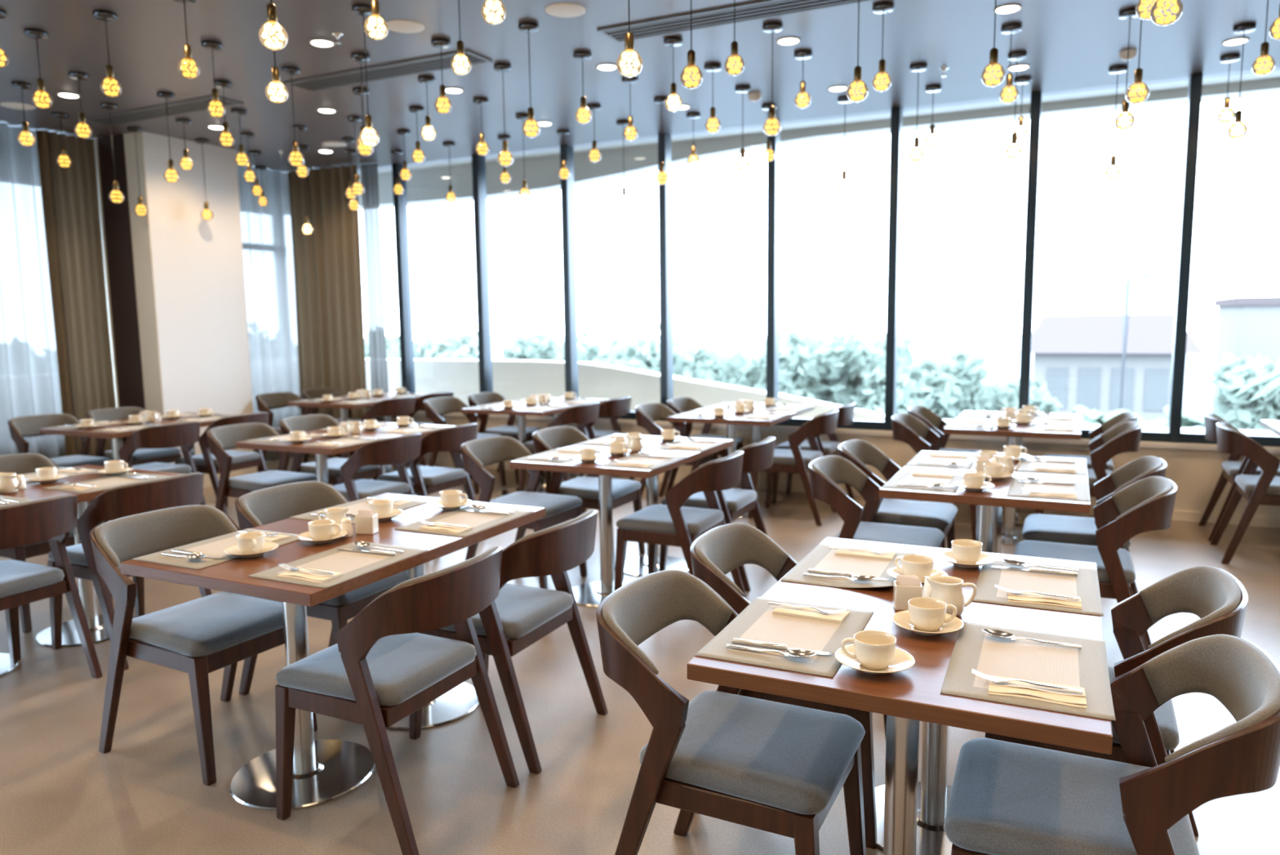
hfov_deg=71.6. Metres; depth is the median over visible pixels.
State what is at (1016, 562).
bowl
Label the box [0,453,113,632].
dining chair
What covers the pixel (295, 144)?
socket
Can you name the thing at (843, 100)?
pendant lamp
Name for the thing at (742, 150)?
socket
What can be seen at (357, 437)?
knife
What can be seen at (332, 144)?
ceiling speaker
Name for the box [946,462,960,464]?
bowl
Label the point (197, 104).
ceiling vent
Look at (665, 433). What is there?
coffee cup
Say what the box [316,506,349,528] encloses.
milk jug
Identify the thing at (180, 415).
saucer
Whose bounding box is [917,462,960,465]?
spoon
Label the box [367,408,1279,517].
wall
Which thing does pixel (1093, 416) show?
palm tree
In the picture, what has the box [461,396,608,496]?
dining table
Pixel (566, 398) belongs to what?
saucer
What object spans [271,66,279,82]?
socket
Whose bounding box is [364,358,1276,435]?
parapet
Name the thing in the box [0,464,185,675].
dining table
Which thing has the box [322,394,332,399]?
coffee cup
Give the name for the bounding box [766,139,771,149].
socket
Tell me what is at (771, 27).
pendant lamp
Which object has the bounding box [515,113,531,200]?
pendant lamp
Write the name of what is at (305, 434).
napkin
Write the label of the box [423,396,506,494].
dining chair
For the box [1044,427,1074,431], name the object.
napkin
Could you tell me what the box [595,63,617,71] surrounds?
recessed light
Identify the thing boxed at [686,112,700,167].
pendant lamp
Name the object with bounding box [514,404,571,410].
placemat
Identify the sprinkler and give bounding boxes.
[332,32,343,44]
[939,66,948,76]
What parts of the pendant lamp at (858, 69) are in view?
globe, cord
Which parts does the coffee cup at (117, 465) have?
handle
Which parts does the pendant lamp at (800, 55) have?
globe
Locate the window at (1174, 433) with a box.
[367,72,1279,446]
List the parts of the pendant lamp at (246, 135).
globe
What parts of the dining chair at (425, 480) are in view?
leg, seat, seat frame, backrest, leg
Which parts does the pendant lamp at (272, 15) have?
globe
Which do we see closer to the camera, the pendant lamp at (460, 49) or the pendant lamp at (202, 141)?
the pendant lamp at (460, 49)
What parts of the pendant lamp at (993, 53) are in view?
globe, cord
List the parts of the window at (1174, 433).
rail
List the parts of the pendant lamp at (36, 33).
cord, globe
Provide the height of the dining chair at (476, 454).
0.801 m
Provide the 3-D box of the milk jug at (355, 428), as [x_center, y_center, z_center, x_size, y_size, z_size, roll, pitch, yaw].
[-1.853,0.003,5.801,0.099,0.092,0.085,-5,8,-34]
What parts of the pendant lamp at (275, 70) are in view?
cord, globe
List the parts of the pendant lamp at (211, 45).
cord, globe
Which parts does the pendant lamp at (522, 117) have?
cord, globe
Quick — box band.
[357,77,1279,209]
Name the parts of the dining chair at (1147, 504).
seat, seat frame, leg, leg, backrest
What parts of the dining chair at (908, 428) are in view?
backrest, leg, leg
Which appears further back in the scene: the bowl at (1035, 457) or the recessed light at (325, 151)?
the recessed light at (325, 151)
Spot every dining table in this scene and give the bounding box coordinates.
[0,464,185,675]
[39,412,236,506]
[120,493,546,809]
[235,422,456,484]
[287,392,428,479]
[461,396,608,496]
[510,433,733,606]
[666,403,813,517]
[687,537,1112,854]
[878,450,1090,553]
[943,410,1081,545]
[1260,419,1279,436]
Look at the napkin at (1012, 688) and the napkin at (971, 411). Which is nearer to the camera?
the napkin at (1012, 688)
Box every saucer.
[26,474,67,483]
[74,423,100,429]
[95,466,133,475]
[123,419,147,424]
[161,414,184,419]
[194,412,215,417]
[223,541,278,557]
[283,436,311,443]
[296,528,346,543]
[319,399,336,402]
[321,431,347,438]
[344,396,361,399]
[361,425,382,430]
[370,392,386,395]
[377,508,404,520]
[391,391,407,394]
[391,422,414,426]
[430,497,471,510]
[498,404,517,408]
[520,401,539,405]
[560,395,577,399]
[572,454,603,462]
[602,448,631,455]
[654,435,681,441]
[708,413,729,417]
[729,409,750,413]
[760,402,778,406]
[835,644,915,674]
[886,565,947,585]
[891,609,964,635]
[937,549,995,567]
[953,480,994,491]
[974,471,1013,479]
[989,422,1016,428]
[997,452,1030,460]
[1009,419,1035,424]
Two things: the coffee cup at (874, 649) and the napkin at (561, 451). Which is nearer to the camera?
the coffee cup at (874, 649)
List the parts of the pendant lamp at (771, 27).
globe, cord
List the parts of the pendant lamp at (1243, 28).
globe, cord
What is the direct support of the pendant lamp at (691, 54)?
hanging from the ceiling
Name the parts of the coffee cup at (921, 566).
handle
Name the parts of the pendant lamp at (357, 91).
cord, globe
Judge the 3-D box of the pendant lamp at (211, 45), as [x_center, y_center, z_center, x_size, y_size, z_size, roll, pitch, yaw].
[-2.469,-2.012,5.149,0.111,0.416,0.111,2,7,20]
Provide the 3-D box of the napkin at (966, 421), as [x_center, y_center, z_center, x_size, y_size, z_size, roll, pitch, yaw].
[2.290,-0.040,6.056,0.170,0.008,0.086,3,8,25]
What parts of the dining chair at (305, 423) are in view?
leg, backrest, leg, seat, leg, seat frame, leg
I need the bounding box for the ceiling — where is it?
[0,0,1279,173]
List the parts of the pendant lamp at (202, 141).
cord, globe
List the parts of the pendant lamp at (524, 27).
cord, globe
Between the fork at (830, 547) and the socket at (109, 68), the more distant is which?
the socket at (109, 68)
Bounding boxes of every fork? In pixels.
[57,466,85,469]
[63,481,94,486]
[238,530,283,536]
[278,562,334,574]
[316,440,341,444]
[366,496,406,501]
[417,519,467,527]
[556,448,579,450]
[613,458,650,463]
[666,442,698,447]
[767,601,847,613]
[828,546,895,552]
[908,471,954,474]
[926,452,965,454]
[958,419,987,421]
[971,668,1083,693]
[995,584,1079,599]
[1022,487,1075,493]
[1028,463,1075,469]
[1038,425,1073,429]
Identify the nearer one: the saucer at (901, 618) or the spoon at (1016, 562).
the saucer at (901, 618)
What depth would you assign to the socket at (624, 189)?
7.34 m
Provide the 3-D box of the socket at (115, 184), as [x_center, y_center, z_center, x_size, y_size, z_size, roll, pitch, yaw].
[-3.882,-1.791,6.572,0.036,0.067,0.036,-1,7,0]
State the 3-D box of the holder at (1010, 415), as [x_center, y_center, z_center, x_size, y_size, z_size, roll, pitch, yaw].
[2.541,-0.073,6.092,0.066,0.064,0.046,1,7,11]
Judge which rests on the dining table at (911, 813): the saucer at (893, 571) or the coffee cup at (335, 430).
the saucer at (893, 571)
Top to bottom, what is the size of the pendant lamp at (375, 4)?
0.407 m
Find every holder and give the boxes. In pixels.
[137,413,146,422]
[338,423,350,434]
[355,391,363,398]
[355,513,378,534]
[613,438,626,448]
[893,580,922,610]
[974,458,991,471]
[1004,411,1016,422]
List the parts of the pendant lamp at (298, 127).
globe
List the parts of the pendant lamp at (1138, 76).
globe, cord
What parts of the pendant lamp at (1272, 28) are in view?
globe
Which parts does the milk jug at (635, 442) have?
handle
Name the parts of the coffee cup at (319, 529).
handle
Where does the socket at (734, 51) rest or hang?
attached to the pendant lamp at (734, 51)
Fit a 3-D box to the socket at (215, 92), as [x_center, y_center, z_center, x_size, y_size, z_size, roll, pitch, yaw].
[-2.468,-1.934,5.158,0.036,0.067,0.036,-6,9,-38]
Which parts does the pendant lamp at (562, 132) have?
globe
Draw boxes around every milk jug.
[0,471,22,493]
[144,410,160,422]
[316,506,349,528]
[346,420,365,435]
[360,388,373,398]
[536,393,550,404]
[626,435,648,452]
[742,400,758,412]
[924,575,976,616]
[992,454,1021,474]
[1017,408,1035,419]
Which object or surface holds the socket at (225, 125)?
attached to the pendant lamp at (223, 84)
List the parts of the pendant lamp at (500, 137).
globe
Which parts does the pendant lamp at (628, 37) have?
cord, globe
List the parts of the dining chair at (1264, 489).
leg, backrest, leg, seat, seat frame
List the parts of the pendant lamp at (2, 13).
globe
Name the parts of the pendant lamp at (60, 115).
cord, globe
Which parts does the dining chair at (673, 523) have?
leg, leg, seat, seat frame, leg, backrest, leg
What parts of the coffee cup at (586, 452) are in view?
handle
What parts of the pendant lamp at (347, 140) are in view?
cord, globe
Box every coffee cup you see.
[35,466,57,479]
[80,418,94,426]
[103,459,128,472]
[128,414,143,422]
[166,409,178,417]
[199,407,213,414]
[235,531,265,553]
[289,431,304,439]
[307,519,341,539]
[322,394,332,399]
[327,426,344,435]
[347,392,359,397]
[363,419,376,427]
[368,499,392,517]
[373,389,382,394]
[395,387,406,392]
[396,416,413,424]
[439,489,467,506]
[502,400,515,406]
[524,397,537,404]
[564,391,576,397]
[579,447,600,458]
[608,441,629,452]
[625,432,640,442]
[661,429,679,438]
[713,407,724,414]
[734,404,749,411]
[739,399,751,404]
[764,397,777,404]
[840,630,896,669]
[894,554,933,581]
[907,596,956,631]
[951,538,982,564]
[963,472,991,487]
[974,450,998,460]
[983,462,1009,476]
[995,417,1013,426]
[1000,407,1016,414]
[1004,444,1026,457]
[1015,413,1033,422]
[1022,405,1038,413]
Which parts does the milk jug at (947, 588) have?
handle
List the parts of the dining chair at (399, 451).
leg, seat, seat frame, backrest, leg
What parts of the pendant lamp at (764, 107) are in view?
globe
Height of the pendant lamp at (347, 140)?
0.520 m
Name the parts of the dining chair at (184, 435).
leg, backrest, seat, leg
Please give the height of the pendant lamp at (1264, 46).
0.425 m
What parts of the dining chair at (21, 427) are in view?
leg, backrest, seat, leg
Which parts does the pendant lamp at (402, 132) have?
globe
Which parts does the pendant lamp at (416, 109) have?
cord, globe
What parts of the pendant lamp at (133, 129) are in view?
cord, globe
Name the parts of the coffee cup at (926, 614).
handle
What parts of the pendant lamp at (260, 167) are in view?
globe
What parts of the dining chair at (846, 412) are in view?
leg, leg, seat, leg, seat frame, backrest, leg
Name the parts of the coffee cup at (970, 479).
handle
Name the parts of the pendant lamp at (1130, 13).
globe, cord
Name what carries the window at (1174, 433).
attached to the wall
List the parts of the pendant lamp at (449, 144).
cord, globe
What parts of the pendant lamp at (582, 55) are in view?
cord, globe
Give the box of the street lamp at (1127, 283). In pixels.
[1120,271,1168,408]
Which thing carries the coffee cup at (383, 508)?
on the saucer at (396, 512)
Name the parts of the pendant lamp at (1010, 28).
globe, cord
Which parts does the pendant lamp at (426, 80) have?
cord, globe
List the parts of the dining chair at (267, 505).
leg, backrest, leg, seat frame, leg, seat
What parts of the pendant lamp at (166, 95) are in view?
cord, globe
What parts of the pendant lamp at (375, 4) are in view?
globe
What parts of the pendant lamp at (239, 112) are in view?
cord, globe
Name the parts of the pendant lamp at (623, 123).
cord, globe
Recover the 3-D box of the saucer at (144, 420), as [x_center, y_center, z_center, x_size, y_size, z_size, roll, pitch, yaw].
[-3.743,-0.035,6.587,0.161,0.024,0.161,3,8,26]
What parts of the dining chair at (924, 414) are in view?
backrest, leg, leg, seat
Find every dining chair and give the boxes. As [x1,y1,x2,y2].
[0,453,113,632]
[0,493,102,678]
[7,413,111,468]
[47,471,212,670]
[86,406,182,502]
[89,504,317,785]
[102,421,206,523]
[177,412,268,514]
[206,422,316,511]
[234,480,406,694]
[255,391,333,472]
[275,545,519,854]
[279,413,380,485]
[301,387,361,463]
[332,432,422,502]
[361,395,415,475]
[377,422,477,501]
[407,391,457,468]
[408,509,608,773]
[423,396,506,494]
[460,435,587,588]
[467,391,544,483]
[519,401,599,491]
[532,426,644,569]
[579,395,635,479]
[595,568,866,854]
[613,449,746,596]
[635,402,717,497]
[658,436,775,591]
[666,396,744,491]
[689,522,886,848]
[747,408,838,525]
[771,402,855,503]
[808,454,944,547]
[838,439,957,548]
[891,413,976,540]
[907,404,984,501]
[943,634,1279,854]
[985,564,1248,836]
[1013,475,1177,649]
[1022,455,1166,645]
[1034,420,1142,551]
[1041,411,1137,513]
[1198,413,1279,541]
[1209,422,1279,564]
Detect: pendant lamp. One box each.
[0,8,8,67]
[11,81,35,146]
[23,28,53,109]
[51,111,71,168]
[67,71,92,138]
[92,9,122,97]
[100,102,124,203]
[126,126,148,216]
[156,92,179,182]
[173,0,199,79]
[175,118,193,170]
[195,138,213,220]
[200,40,226,117]
[214,80,234,146]
[231,108,249,166]
[240,132,256,182]
[248,150,262,195]
[254,165,268,206]
[258,0,288,50]
[265,23,288,103]
[281,66,304,166]
[292,124,308,177]
[297,144,313,234]
[342,137,356,199]
[345,148,359,210]
[346,115,364,195]
[351,4,379,146]
[351,52,373,155]
[352,87,370,151]
[364,0,388,39]
[391,149,404,195]
[396,129,411,180]
[408,106,425,163]
[417,75,436,141]
[431,38,452,114]
[442,142,456,203]
[450,0,471,75]
[473,97,489,155]
[480,0,506,24]
[493,62,513,166]
[497,134,511,183]
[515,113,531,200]
[518,22,540,137]
[556,129,570,179]
[573,50,591,124]
[586,104,601,162]
[616,0,643,77]
[616,120,630,207]
[621,75,638,141]
[653,97,668,185]
[663,36,682,111]
[680,0,702,88]
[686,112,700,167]
[704,62,721,133]
[724,0,744,75]
[734,85,751,171]
[761,103,776,161]
[762,22,782,136]
[794,50,812,108]
[836,96,852,192]
[846,0,868,102]
[871,1,894,91]
[908,62,927,162]
[924,84,942,147]
[981,0,1005,87]
[999,23,1022,103]
[1004,51,1026,159]
[1013,76,1031,140]
[1104,65,1127,180]
[1114,7,1141,130]
[1124,3,1149,104]
[1134,0,1163,20]
[1149,0,1183,26]
[1217,53,1240,124]
[1226,22,1256,139]
[1251,0,1275,75]
[1268,4,1279,39]
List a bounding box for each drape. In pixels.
[35,128,115,456]
[287,164,368,458]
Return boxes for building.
[1019,313,1204,422]
[1211,296,1279,413]
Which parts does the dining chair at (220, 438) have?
leg, seat frame, backrest, seat, leg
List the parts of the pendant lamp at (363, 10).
cord, globe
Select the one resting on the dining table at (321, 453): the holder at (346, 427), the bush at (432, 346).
the holder at (346, 427)
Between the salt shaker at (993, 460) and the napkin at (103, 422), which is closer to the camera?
the salt shaker at (993, 460)
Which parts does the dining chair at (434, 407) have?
leg, backrest, leg, seat, leg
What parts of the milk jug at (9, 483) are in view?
handle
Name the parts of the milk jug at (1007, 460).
handle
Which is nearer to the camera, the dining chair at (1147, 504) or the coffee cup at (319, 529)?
the coffee cup at (319, 529)
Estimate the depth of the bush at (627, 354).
31.09 m
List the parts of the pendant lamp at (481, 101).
cord, globe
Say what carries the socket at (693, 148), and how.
attached to the pendant lamp at (693, 116)
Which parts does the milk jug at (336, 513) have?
handle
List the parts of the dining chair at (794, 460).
leg, leg, seat frame, seat, leg, backrest, leg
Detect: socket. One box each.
[22,120,29,132]
[36,78,44,91]
[60,146,66,155]
[78,111,85,123]
[105,64,114,79]
[112,180,119,190]
[137,195,142,204]
[168,159,173,169]
[182,148,188,158]
[183,44,191,59]
[204,201,208,209]
[211,88,218,101]
[222,121,228,133]
[238,143,244,153]
[246,162,251,171]
[254,178,258,186]
[266,3,277,24]
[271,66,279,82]
[292,140,298,151]
[304,216,309,224]
[348,180,352,187]
[355,173,359,182]
[364,114,372,128]
[370,0,380,17]
[395,177,399,184]
[403,160,407,168]
[415,140,420,150]
[425,115,431,126]
[439,84,445,97]
[448,184,453,192]
[456,40,464,55]
[479,132,484,142]
[502,140,507,151]
[502,165,506,173]
[522,179,527,188]
[527,106,533,119]
[562,160,566,168]
[580,96,586,108]
[591,140,596,150]
[622,186,626,195]
[624,31,634,52]
[627,115,633,126]
[659,162,664,172]
[670,82,676,95]
[687,49,695,66]
[691,145,695,155]
[710,106,715,118]
[730,40,737,56]
[740,147,745,158]
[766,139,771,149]
[768,106,775,119]
[800,80,805,93]
[841,169,846,179]
[853,65,862,81]
[878,58,885,73]
[913,136,919,147]
[929,124,934,133]
[989,47,998,65]
[1005,73,1013,86]
[1010,132,1017,143]
[1017,115,1023,126]
[1110,155,1116,165]
[1121,98,1128,112]
[1133,67,1142,84]
[1223,97,1230,108]
[1234,110,1242,122]
[1259,41,1269,57]
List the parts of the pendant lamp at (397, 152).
globe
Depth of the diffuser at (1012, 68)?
5.82 m
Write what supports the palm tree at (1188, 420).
on the ground
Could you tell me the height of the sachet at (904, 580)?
0.078 m
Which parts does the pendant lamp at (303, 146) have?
cord, globe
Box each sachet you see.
[357,510,371,515]
[360,509,373,515]
[615,435,624,439]
[896,574,915,585]
[897,575,918,585]
[900,576,920,586]
[977,456,988,460]
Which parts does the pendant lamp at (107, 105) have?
cord, globe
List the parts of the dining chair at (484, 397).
leg, backrest, leg, seat, leg, seat frame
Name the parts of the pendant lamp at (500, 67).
cord, globe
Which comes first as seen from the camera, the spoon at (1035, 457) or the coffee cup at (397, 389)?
the spoon at (1035, 457)
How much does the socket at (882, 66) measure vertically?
0.067 m
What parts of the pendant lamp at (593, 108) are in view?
cord, globe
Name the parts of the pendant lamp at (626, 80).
cord, globe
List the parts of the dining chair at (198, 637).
leg, backrest, leg, seat frame, seat, leg, leg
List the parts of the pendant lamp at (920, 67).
globe, cord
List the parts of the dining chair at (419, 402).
leg, seat, backrest, leg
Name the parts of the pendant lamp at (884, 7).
globe, cord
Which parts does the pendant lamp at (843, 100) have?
globe, cord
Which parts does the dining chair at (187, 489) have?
leg, seat, seat frame, leg, leg, backrest, leg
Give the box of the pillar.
[93,131,257,488]
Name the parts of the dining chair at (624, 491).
leg, backrest, leg, seat, seat frame, leg, leg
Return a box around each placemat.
[0,495,35,506]
[17,466,98,483]
[43,472,173,493]
[46,421,124,429]
[89,423,158,432]
[127,413,195,418]
[132,528,299,569]
[171,415,222,422]
[241,433,323,444]
[248,542,427,588]
[288,496,427,524]
[292,397,346,402]
[302,435,386,447]
[318,422,391,430]
[332,399,384,404]
[374,425,447,434]
[379,393,424,398]
[395,505,533,537]
[464,403,521,408]
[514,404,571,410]
[515,448,602,462]
[554,398,607,404]
[573,435,649,446]
[598,453,686,469]
[653,438,728,451]
[670,410,728,417]
[694,596,873,677]
[702,403,733,409]
[733,412,789,420]
[762,404,812,411]
[780,543,915,587]
[881,471,963,492]
[905,452,975,469]
[940,621,1115,720]
[942,420,995,429]
[955,411,1002,418]
[973,559,1103,615]
[1006,477,1089,501]
[1015,457,1087,475]
[1028,422,1082,432]
[1032,413,1080,422]
[1263,421,1279,428]
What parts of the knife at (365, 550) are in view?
blade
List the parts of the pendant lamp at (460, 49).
cord, globe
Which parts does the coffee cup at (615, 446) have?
handle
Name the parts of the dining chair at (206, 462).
leg, seat, seat frame, leg, backrest, leg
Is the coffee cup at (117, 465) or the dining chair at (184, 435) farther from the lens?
the dining chair at (184, 435)
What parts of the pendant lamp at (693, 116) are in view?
globe, cord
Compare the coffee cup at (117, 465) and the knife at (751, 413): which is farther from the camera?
the knife at (751, 413)
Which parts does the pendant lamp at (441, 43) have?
cord, globe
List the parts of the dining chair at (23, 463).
leg, seat frame, seat, backrest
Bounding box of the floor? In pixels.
[0,455,1279,854]
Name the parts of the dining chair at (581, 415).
leg, seat, leg, leg, backrest, leg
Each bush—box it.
[364,330,418,358]
[386,324,560,360]
[524,326,631,364]
[590,321,753,386]
[692,344,807,395]
[744,320,921,407]
[826,345,993,419]
[982,377,1062,413]
[1206,351,1279,430]
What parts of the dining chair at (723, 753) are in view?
leg, backrest, leg, seat, seat frame, leg, leg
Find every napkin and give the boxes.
[57,467,93,473]
[60,484,101,491]
[96,421,121,423]
[103,427,128,431]
[182,418,206,421]
[254,530,291,542]
[276,566,342,582]
[304,433,320,436]
[315,442,346,446]
[340,401,360,403]
[365,498,412,505]
[386,430,414,433]
[387,395,404,397]
[418,522,472,533]
[524,408,547,409]
[558,448,579,453]
[565,401,585,403]
[616,462,653,467]
[669,445,702,449]
[696,410,713,412]
[746,416,772,418]
[773,408,795,410]
[773,602,849,622]
[835,549,896,559]
[912,472,954,478]
[930,453,966,457]
[961,420,989,422]
[971,411,996,413]
[988,675,1086,708]
[1008,590,1082,608]
[1029,491,1076,498]
[1035,466,1075,473]
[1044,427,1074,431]
[1046,417,1073,420]
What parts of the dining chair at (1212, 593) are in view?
leg, seat frame, seat, leg, leg, backrest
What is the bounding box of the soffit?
[357,70,1279,175]
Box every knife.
[0,500,8,504]
[115,475,147,479]
[135,424,157,426]
[171,548,224,558]
[261,437,284,440]
[337,547,395,555]
[346,436,371,439]
[408,426,436,427]
[457,509,507,515]
[532,455,567,458]
[589,440,608,443]
[635,454,671,457]
[679,440,715,442]
[682,413,710,415]
[732,637,833,654]
[751,413,780,414]
[785,404,803,406]
[808,568,888,579]
[898,480,953,486]
[919,460,967,464]
[954,424,991,426]
[991,565,1077,575]
[1017,480,1074,484]
[1024,459,1074,462]
[1035,423,1072,425]
[1050,413,1071,415]
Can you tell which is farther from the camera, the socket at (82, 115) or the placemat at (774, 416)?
the placemat at (774, 416)
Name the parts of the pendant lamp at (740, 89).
globe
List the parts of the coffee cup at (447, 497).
handle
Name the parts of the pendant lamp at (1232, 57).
globe, cord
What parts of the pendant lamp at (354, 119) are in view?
cord, globe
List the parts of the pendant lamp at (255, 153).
globe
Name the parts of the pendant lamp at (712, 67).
globe, cord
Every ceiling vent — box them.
[85,95,243,126]
[283,49,492,92]
[596,0,878,43]
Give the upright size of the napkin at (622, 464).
0.008 m
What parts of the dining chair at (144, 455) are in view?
backrest, leg, leg, seat, seat frame, leg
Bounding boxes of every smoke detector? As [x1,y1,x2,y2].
[747,92,761,102]
[1118,49,1137,61]
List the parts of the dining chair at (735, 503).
leg, seat, leg, seat frame, leg, backrest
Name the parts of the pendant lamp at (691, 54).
globe, cord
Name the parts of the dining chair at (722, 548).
leg, backrest, seat frame, leg, leg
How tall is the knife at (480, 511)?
0.009 m
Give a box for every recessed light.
[57,92,79,97]
[207,124,222,129]
[309,39,334,47]
[316,108,336,113]
[317,149,333,153]
[445,87,463,93]
[537,121,552,125]
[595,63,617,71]
[673,104,690,109]
[776,36,800,45]
[827,85,848,91]
[993,4,1022,13]
[1007,64,1030,71]
[1222,37,1249,45]
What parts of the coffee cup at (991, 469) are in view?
handle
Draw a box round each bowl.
[125,471,137,475]
[187,554,205,559]
[346,513,353,517]
[352,541,370,546]
[469,504,484,508]
[639,452,650,454]
[784,648,816,657]
[851,575,876,581]
[929,483,946,486]
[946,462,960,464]
[982,628,1014,638]
[1001,559,1026,565]
[1024,476,1040,479]
[1031,456,1044,459]
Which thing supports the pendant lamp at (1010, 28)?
hanging from the ceiling
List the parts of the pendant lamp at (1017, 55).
globe, cord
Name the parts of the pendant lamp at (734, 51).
globe, cord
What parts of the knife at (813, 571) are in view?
blade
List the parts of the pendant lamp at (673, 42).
cord, globe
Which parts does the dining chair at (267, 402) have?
leg, seat, backrest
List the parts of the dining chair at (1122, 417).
seat, backrest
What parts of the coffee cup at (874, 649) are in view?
handle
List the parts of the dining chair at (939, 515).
backrest, leg, seat, seat frame, leg, leg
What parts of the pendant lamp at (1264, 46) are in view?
globe, cord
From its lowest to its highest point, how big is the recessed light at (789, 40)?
0.018 m
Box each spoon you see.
[0,495,18,502]
[125,471,155,477]
[142,422,161,425]
[161,552,205,559]
[255,438,279,440]
[311,512,353,517]
[351,435,377,438]
[352,541,403,552]
[416,423,439,426]
[469,504,514,512]
[528,456,560,459]
[585,441,610,444]
[639,452,674,457]
[685,437,718,441]
[725,644,816,657]
[803,573,876,581]
[896,483,946,486]
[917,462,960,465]
[953,425,985,426]
[964,415,992,417]
[982,628,1081,648]
[1001,559,1078,571]
[1024,476,1075,483]
[1031,456,1075,462]
[1039,421,1073,425]
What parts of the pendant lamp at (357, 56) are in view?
cord, globe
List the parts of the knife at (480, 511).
blade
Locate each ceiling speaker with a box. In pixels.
[0,102,35,110]
[321,141,346,146]
[386,19,424,33]
[544,2,586,17]
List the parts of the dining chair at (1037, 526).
seat, leg, backrest, leg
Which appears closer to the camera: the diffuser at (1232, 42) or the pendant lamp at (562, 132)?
the diffuser at (1232, 42)
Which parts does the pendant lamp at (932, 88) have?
globe, cord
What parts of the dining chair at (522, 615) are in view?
leg, leg, seat frame, seat, leg, backrest, leg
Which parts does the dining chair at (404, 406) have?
backrest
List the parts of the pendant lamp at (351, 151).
globe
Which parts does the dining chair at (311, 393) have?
backrest, leg, leg, seat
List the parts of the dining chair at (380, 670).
leg, seat, leg, seat frame, backrest, leg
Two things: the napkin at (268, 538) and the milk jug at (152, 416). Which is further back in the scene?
the milk jug at (152, 416)
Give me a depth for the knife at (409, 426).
6.12 m
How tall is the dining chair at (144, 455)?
0.801 m
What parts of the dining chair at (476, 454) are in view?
leg, backrest, leg, seat, leg, seat frame, leg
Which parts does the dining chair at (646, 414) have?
leg, backrest, leg, leg, seat frame, leg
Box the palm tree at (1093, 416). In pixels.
[1069,404,1149,424]
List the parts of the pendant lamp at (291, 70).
cord, globe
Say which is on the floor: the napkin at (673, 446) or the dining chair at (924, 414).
the dining chair at (924, 414)
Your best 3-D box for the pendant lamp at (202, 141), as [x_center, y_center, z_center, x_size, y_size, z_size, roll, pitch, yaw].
[-3.844,-2.182,7.836,0.111,0.692,0.111,1,7,17]
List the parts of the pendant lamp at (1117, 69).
globe, cord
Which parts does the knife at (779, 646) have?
blade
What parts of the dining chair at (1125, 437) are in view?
leg, seat frame, seat, leg, backrest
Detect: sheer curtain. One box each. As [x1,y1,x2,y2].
[0,123,78,457]
[236,164,301,461]
[360,163,388,422]
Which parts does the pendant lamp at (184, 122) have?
globe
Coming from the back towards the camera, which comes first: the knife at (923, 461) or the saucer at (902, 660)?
the knife at (923, 461)
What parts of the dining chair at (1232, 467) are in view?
leg, backrest, leg, seat frame, seat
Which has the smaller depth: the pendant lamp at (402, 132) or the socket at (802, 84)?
the socket at (802, 84)
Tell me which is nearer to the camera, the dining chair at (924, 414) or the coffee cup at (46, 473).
the coffee cup at (46, 473)
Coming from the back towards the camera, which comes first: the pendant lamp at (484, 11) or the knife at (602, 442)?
the knife at (602, 442)
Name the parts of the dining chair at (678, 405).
leg, backrest, leg, seat, leg, seat frame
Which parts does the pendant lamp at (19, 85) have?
cord, globe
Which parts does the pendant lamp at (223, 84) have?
cord, globe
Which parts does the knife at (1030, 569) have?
blade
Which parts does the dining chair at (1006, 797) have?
leg, seat frame, seat, leg, leg, backrest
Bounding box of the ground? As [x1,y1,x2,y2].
[414,333,1216,428]
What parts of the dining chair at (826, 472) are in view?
backrest, leg, leg, seat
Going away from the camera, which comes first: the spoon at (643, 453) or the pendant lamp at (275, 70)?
the pendant lamp at (275, 70)
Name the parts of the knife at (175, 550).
blade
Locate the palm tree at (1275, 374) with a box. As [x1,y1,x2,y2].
[1231,367,1279,400]
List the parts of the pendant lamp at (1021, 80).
globe, cord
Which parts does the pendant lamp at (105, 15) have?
cord, globe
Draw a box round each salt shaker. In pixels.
[16,474,26,488]
[340,517,353,537]
[922,575,932,597]
[991,457,996,462]
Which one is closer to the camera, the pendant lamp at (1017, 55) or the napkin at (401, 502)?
the napkin at (401, 502)
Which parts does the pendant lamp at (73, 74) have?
cord, globe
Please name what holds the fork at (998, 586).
on the napkin at (1027, 597)
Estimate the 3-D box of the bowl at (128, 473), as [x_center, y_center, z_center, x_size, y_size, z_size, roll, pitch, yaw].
[-2.471,0.224,4.314,0.068,0.013,0.041,3,8,26]
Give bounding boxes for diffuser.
[59,93,77,97]
[208,126,222,128]
[311,40,332,46]
[319,109,334,112]
[445,88,461,93]
[538,122,551,125]
[598,65,615,70]
[673,106,688,109]
[778,38,798,44]
[830,87,845,91]
[996,5,1018,13]
[1010,66,1027,71]
[1224,39,1246,44]
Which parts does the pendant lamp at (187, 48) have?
cord, globe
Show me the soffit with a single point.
(1273, 74)
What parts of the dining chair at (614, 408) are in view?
leg, seat, backrest, leg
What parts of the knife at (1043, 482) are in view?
blade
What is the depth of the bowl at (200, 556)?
2.75 m
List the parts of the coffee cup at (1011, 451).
handle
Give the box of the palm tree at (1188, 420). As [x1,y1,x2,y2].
[1141,404,1238,429]
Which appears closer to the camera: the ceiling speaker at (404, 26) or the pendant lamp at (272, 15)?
the pendant lamp at (272, 15)
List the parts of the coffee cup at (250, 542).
handle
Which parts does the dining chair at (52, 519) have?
leg, seat, seat frame, backrest, leg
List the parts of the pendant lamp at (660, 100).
cord, globe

